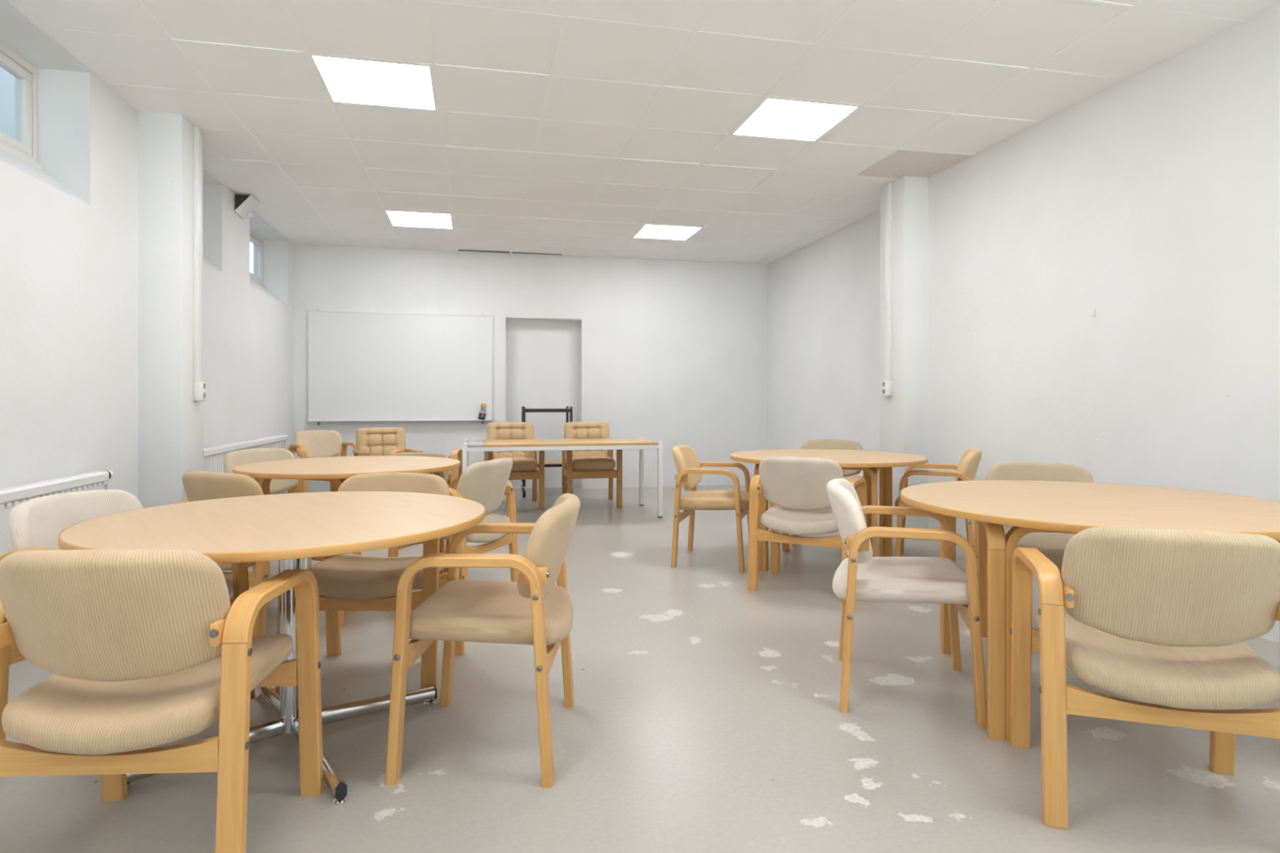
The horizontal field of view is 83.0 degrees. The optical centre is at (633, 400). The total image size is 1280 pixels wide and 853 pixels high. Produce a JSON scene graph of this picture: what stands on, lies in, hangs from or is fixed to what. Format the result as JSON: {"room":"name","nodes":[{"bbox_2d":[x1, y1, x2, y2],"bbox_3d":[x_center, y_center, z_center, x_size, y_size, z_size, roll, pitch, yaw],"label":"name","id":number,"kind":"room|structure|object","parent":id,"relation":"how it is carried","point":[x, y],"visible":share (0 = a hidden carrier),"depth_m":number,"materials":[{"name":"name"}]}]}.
{"room":"meeting room","nodes":[
{"label":"meeting room","id":0,"kind":"room"},
{"bbox_2d":[0,0,293,508],"bbox_3d":[-2.801,-0.537,3.095,0.593,3.250,11.233,0,0,-12],"label":"wall","id":1,"kind":"structure","parent":0,"point":[96,243],"depth_m":4.22,"materials":[{"name":"paint"}]},
{"bbox_2d":[0,40,42,170],"bbox_3d":[-3.027,-1.484,3.160,0.088,0.554,1.377,0,0,-12],"label":"window","id":2,"kind":"structure","parent":1,"relation":"in","point":[24,148],"depth_m":3.75,"materials":[{"name":"white plastic"}]},
{"bbox_2d":[0,470,113,556],"bbox_3d":[-2.631,0.732,2.836,0.105,0.712,2.255,0,0,-12],"label":"radiator","id":3,"kind":"object","parent":1,"relation":"attached to","point":[11,496],"visible":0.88,"depth_m":3.27,"materials":[{"name":"white metal"}]},
{"bbox_2d":[0,471,109,504],"bbox_3d":[-2.606,0.404,2.797,0.073,0.055,2.170,0,0,-12],"label":"grille","id":4,"kind":"object","parent":3,"relation":"attached to","point":[15,495],"depth_m":3.37,"materials":[{"name":"white metal"}]},
{"bbox_2d":[193,126,200,382],"bbox_3d":[-2.834,-0.947,4.707,0.024,1.649,0.070,0,0,-12],"label":"cable trunking","id":5,"kind":"object","parent":1,"relation":"attached to","point":[197,131],"visible":1,"depth_m":4.68,"materials":[{"name":"white plastic"}]},
{"bbox_2d":[193,382,206,400],"bbox_3d":[-2.819,-0.059,4.711,0.054,0.125,0.084,0,0,-12],"label":"power socket","id":6,"kind":"object","parent":1,"relation":"attached to","point":[199,388],"visible":1,"depth_m":4.67,"materials":[{"name":"white plastic"}]},
{"bbox_2d":[203,434,288,493],"bbox_3d":[-3.393,0.660,6.362,0.105,0.615,2.370,0,0,-12],"label":"radiator","id":7,"kind":"object","parent":1,"relation":"attached to","point":[213,456],"visible":0.26,"depth_m":5.79,"materials":[{"name":"white metal"}]},
{"bbox_2d":[203,434,288,457],"bbox_3d":[-3.378,0.381,6.365,0.073,0.055,2.370,0,0,-12],"label":"grille","id":8,"kind":"object","parent":7,"relation":"attached to","point":[220,451],"depth_m":6.16,"materials":[{"name":"white metal"}]},
{"bbox_2d":[234,194,260,218],"bbox_3d":[-3.370,-1.692,6.326,0.144,0.158,0.250,0,0,-12],"label":"speaker","id":9,"kind":"object","parent":1,"relation":"attached to","point":[245,205],"visible":1,"depth_m":6.26,"materials":[{"name":"paint"}]},
{"bbox_2d":[249,229,266,288],"bbox_3d":[-3.907,-1.484,7.233,0.088,0.554,1.370,0,0,-12],"label":"window","id":10,"kind":"structure","parent":1,"relation":"in","point":[255,239],"depth_m":7.82,"materials":[{"name":"white plastic"}]},
{"bbox_2d":[293,244,767,492],"bbox_3d":[-1.097,-0.537,9.004,6.120,3.250,0.400,0,0,-12],"label":"wall","id":11,"kind":"structure","parent":0,"point":[673,353],"depth_m":9.01,"materials":[{"name":"paint"}]},
{"bbox_2d":[307,309,493,425],"bbox_3d":[-2.678,-0.380,8.407,2.062,1.316,0.100,0,0,-12],"label":"whiteboard","id":12,"kind":"object","parent":11,"relation":"attached to","point":[362,366],"visible":1,"depth_m":8.42,"materials":[{"name":"white plastic"}]},
{"bbox_2d":[307,419,492,422],"bbox_3d":[-2.675,0.235,8.392,2.042,0.012,0.070,0,0,-12],"label":"tray","id":13,"kind":"object","parent":12,"relation":"on","point":[308,420],"depth_m":8.36,"materials":[{"name":"white paint"}]},
{"bbox_2d":[478,403,486,419],"bbox_3d":[-1.789,0.134,8.582,0.103,0.200,0.029,0,0,-12],"label":"pack","id":14,"kind":"object","parent":12,"relation":"on","point":[482,411],"visible":1,"depth_m":8.59,"materials":[{"name":"grey"}]},
{"bbox_2d":[0,484,1279,852],"bbox_3d":[-0.072,1.163,3.787,6.320,0.150,11.433,0,0,-12],"label":"floor","id":15,"kind":"structure","parent":0,"point":[704,717],"depth_m":2.22,"materials":[{"name":"paint"}]},
{"bbox_2d":[0,488,254,740],"bbox_3d":[-1.682,0.700,2.405,0.536,0.777,0.594,0,0,9],"label":"armchair","id":16,"kind":"object","parent":15,"relation":"on","point":[37,523],"visible":0.14,"depth_m":2.35,"materials":[{"name":"beige fabric"}]},
{"bbox_2d":[0,549,323,852],"bbox_3d":[-1.144,0.700,1.751,0.594,0.777,0.536,0,0,-3],"label":"armchair","id":17,"kind":"object","parent":15,"relation":"on","point":[143,649],"visible":1,"depth_m":1.56,"materials":[{"name":"beige fabric"}]},
{"bbox_2d":[182,471,344,637],"bbox_3d":[-1.766,0.700,3.390,0.594,0.777,0.536,0,0,24],"label":"armchair","id":18,"kind":"object","parent":15,"relation":"on","point":[197,485],"visible":0.2,"depth_m":3.12,"materials":[{"name":"brown wood"}]},
{"bbox_2d":[57,491,484,805],"bbox_3d":[-1.077,0.726,2.309,1.186,0.725,1.186,0,0,-39],"label":"round table","id":19,"kind":"object","parent":15,"relation":"on","point":[292,529],"visible":0.89,"depth_m":2.18,"materials":[{"name":"brown wood"}]},
{"bbox_2d":[223,448,339,571],"bbox_3d":[-2.248,0.700,4.570,0.536,0.777,0.594,0,0,32],"label":"armchair","id":20,"kind":"object","parent":15,"relation":"on","point":[233,459],"visible":0.2,"depth_m":4.70,"materials":[{"name":"beige fabric"}]},
{"bbox_2d":[287,430,356,493],"bbox_3d":[-3.187,0.700,7.460,0.594,0.777,0.536,0,0,-42],"label":"armchair","id":21,"kind":"object","parent":15,"relation":"on","point":[308,443],"visible":0.4,"depth_m":7.58,"materials":[{"name":"beige fabric"}]},
{"bbox_2d":[232,455,460,614],"bbox_3d":[-1.618,0.726,4.172,1.210,0.725,1.210,0,0,28],"label":"round table","id":22,"kind":"object","parent":15,"relation":"on","point":[337,469],"visible":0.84,"depth_m":4.00,"materials":[{"name":"brown wood"}]},
{"bbox_2d":[275,472,464,693],"bbox_3d":[-1.017,0.700,2.897,0.594,0.777,0.536,0,0,0],"label":"armchair","id":23,"kind":"object","parent":15,"relation":"on","point":[348,581],"visible":0.52,"depth_m":2.70,"materials":[{"name":"beige fabric"}]},
{"bbox_2d":[352,426,422,456],"bbox_3d":[-2.418,0.681,7.088,0.546,0.817,0.658,0,0,-30],"label":"tufted armchair","id":24,"kind":"object","parent":15,"relation":"on","point":[369,441],"visible":0.38,"depth_m":7.24,"materials":[{"name":"beige fabric"}]},
{"bbox_2d":[389,448,462,487],"bbox_3d":[-1.839,0.763,6.428,0.594,0.651,0.641,0,0,-4],"label":"armchair","id":25,"kind":"object","parent":15,"relation":"on","point":[451,475],"visible":0.2,"depth_m":6.31,"materials":[{"name":"beige fabric"}]},
{"bbox_2d":[385,457,519,611],"bbox_3d":[-0.947,0.700,3.930,0.536,0.777,0.594,0,0,19],"label":"armchair","id":26,"kind":"object","parent":15,"relation":"on","point":[486,483],"visible":0.48,"depth_m":3.81,"materials":[{"name":"beige fabric"}]},
{"bbox_2d":[385,493,580,787],"bbox_3d":[-0.440,0.700,2.330,0.536,0.777,0.594,0,0,2],"label":"armchair","id":27,"kind":"object","parent":15,"relation":"on","point":[532,610],"visible":1,"depth_m":2.11,"materials":[{"name":"beige fabric"}]},
{"bbox_2d":[484,422,544,508],"bbox_3d":[-1.252,0.662,7.530,0.572,0.855,0.689,0,0,-15],"label":"tufted armchair","id":28,"kind":"object","parent":15,"relation":"on","point":[525,464],"visible":0.66,"depth_m":7.66,"materials":[{"name":"brown wood"}]},
{"bbox_2d":[520,406,573,497],"bbox_3d":[-1.008,0.579,8.418,0.574,1.018,0.580,0,0,-10],"label":"trolley","id":29,"kind":"object","parent":15,"relation":"on","point":[557,463],"visible":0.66,"depth_m":8.20,"materials":[{"name":"black metal"}]},
{"bbox_2d":[537,459,561,464],"bbox_3d":[-1.012,0.723,8.437,0.502,0.018,0.472,0,0,-10],"label":"shelf","id":30,"kind":"object","parent":29,"relation":"attached to","point":[557,461],"depth_m":8.35,"materials":[{"name":"brown wood"}]},
{"bbox_2d":[462,437,662,517],"bbox_3d":[-0.698,0.735,6.931,1.819,0.706,0.819,0,0,-12],"label":"table","id":31,"kind":"object","parent":15,"relation":"on","point":[503,445],"visible":0.91,"depth_m":6.65,"materials":[{"name":"white paint"}]},
{"bbox_2d":[561,422,622,506],"bbox_3d":[-0.453,0.662,7.662,0.572,0.855,0.689,0,0,-11],"label":"tufted armchair","id":32,"kind":"object","parent":15,"relation":"on","point":[585,464],"visible":0.91,"depth_m":7.45,"materials":[{"name":"brown wood"}]},
{"bbox_2d":[671,444,750,572],"bbox_3d":[0.535,0.700,4.933,0.536,0.777,0.594,0,0,16],"label":"armchair","id":33,"kind":"object","parent":15,"relation":"on","point":[689,474],"visible":0.98,"depth_m":4.75,"materials":[{"name":"brown wood"}]},
{"bbox_2d":[747,456,867,601],"bbox_3d":[1.016,0.700,4.214,0.594,0.777,0.536,0,0,28],"label":"armchair","id":34,"kind":"object","parent":15,"relation":"on","point":[794,488],"visible":0.8,"depth_m":4.05,"materials":[{"name":"beige fabric"}]},
{"bbox_2d":[729,448,928,571],"bbox_3d":[1.278,0.726,4.809,1.260,0.725,1.260,0,0,27],"label":"round table","id":35,"kind":"object","parent":15,"relation":"on","point":[868,461],"visible":0.73,"depth_m":4.64,"materials":[{"name":"brown wood"}]},
{"bbox_2d":[791,439,868,545],"bbox_3d":[1.539,0.700,5.613,0.594,0.777,0.536,0,0,16],"label":"armchair","id":36,"kind":"object","parent":15,"relation":"on","point":[840,444],"visible":0.23,"depth_m":5.78,"materials":[{"name":"beige fabric"}]},
{"bbox_2d":[826,478,986,728],"bbox_3d":[1.009,0.700,2.747,0.536,0.777,0.594,0,0,16],"label":"armchair","id":37,"kind":"object","parent":15,"relation":"on","point":[861,575],"visible":1,"depth_m":2.56,"materials":[{"name":"beige fabric"}]},
{"bbox_2d":[894,448,982,556],"bbox_3d":[2.017,0.700,4.796,0.536,0.777,0.594,0,0,23],"label":"armchair","id":38,"kind":"object","parent":15,"relation":"on","point":[966,468],"visible":0.36,"depth_m":4.60,"materials":[{"name":"brown wood"}]},
{"bbox_2d":[973,462,1093,637],"bbox_3d":[1.958,0.700,3.455,0.594,0.777,0.536,0,0,23],"label":"armchair","id":39,"kind":"object","parent":15,"relation":"on","point":[1051,546],"visible":0.16,"depth_m":3.52,"materials":[{"name":"brown wood"}]},
{"bbox_2d":[900,480,1279,741],"bbox_3d":[1.677,0.726,2.654,1.310,0.725,1.310,0,0,13],"label":"round table","id":40,"kind":"object","parent":15,"relation":"on","point":[1028,506],"visible":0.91,"depth_m":2.35,"materials":[{"name":"brown wood"}]},
{"bbox_2d":[1009,527,1279,829],"bbox_3d":[1.397,0.700,1.970,0.594,0.777,0.536,0,0,18],"label":"armchair","id":41,"kind":"object","parent":15,"relation":"on","point":[1164,618],"visible":1,"depth_m":1.80,"materials":[{"name":"beige fabric"}]},
{"bbox_2d":[8,0,1279,263],"bbox_3d":[0.161,-1.993,2.945,6.420,0.439,12.777,0,0,-12],"label":"ceiling","id":42,"kind":"structure","parent":0,"point":[562,127],"depth_m":4.22,"materials":[{"name":"tile"}]},
{"bbox_2d":[310,54,436,110],"bbox_3d":[-1.430,-1.783,4.070,0.599,0.017,0.599,0,0,-12],"label":"recessed light","id":43,"kind":"object","parent":42,"relation":"in","point":[345,80],"visible":0.97,"depth_m":4.05,"materials":[{"name":"white plastic"}]},
{"bbox_2d":[385,210,453,228],"bbox_3d":[-2.091,-1.783,7.125,0.599,0.017,0.599,0,0,-12],"label":"recessed light","id":44,"kind":"object","parent":42,"relation":"in","point":[396,218],"visible":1,"depth_m":7.12,"materials":[{"name":"white plastic"}]},
{"bbox_2d":[633,224,701,239],"bbox_3d":[0.353,-1.783,7.653,0.599,0.017,0.599,0,0,-12],"label":"recessed light","id":45,"kind":"object","parent":42,"relation":"in","point":[647,231],"visible":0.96,"depth_m":7.64,"materials":[{"name":"white plastic"}]},
{"bbox_2d":[732,97,859,141],"bbox_3d":[1.013,-1.783,4.598,0.599,0.017,0.599,0,0,-12],"label":"recessed light","id":46,"kind":"object","parent":42,"relation":"in","point":[780,118],"visible":0.91,"depth_m":4.58,"materials":[{"name":"white plastic"}]},
{"bbox_2d":[855,149,971,178],"bbox_3d":[2.103,-1.781,5.473,0.600,0.012,0.601,0,0,-12],"label":"ceiling panel","id":47,"kind":"object","parent":42,"relation":"in","point":[900,163],"visible":1,"depth_m":5.44,"materials":[{"name":"grey metal"}]},
{"bbox_2d":[767,4,1279,643],"bbox_3d":[2.799,-0.537,4.305,0.690,3.250,11.233,0,0,-12],"label":"wall","id":48,"kind":"structure","parent":0,"point":[1149,202],"depth_m":4.34,"materials":[{"name":"paint"}]},
{"bbox_2d":[881,380,892,395],"bbox_3d":[2.070,-0.100,5.916,0.054,0.125,0.084,0,0,-12],"label":"power socket","id":49,"kind":"object","parent":48,"relation":"attached to","point":[886,385],"visible":1,"depth_m":5.88,"materials":[{"name":"white plastic"}]},
{"bbox_2d":[884,182,891,380],"bbox_3d":[2.085,-0.967,5.919,0.024,1.609,0.070,0,0,-12],"label":"cable trunking","id":50,"kind":"object","parent":48,"relation":"attached to","point":[888,186],"visible":0.9,"depth_m":5.89,"materials":[{"name":"white plastic"}]},
{"bbox_2d":[1091,308,1095,315],"bbox_3d":[2.677,-0.512,4.211,0.012,0.040,0.020,0,0,-12],"label":"wall hook","id":51,"kind":"object","parent":48,"relation":"attached to","point":[1093,311],"visible":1,"depth_m":4.20,"materials":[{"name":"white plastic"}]},
{"label":"outside","id":52,"kind":"structure","parent":0,"visible":0},
{"bbox_2d":[0,66,253,273],"bbox_3d":[-4.450,-1.612,6.200,1.320,2.400,14.000,0,0,-12],"label":"sky","id":53,"kind":"structure","parent":52,"point":[6,79],"depth_m":5.53,"materials":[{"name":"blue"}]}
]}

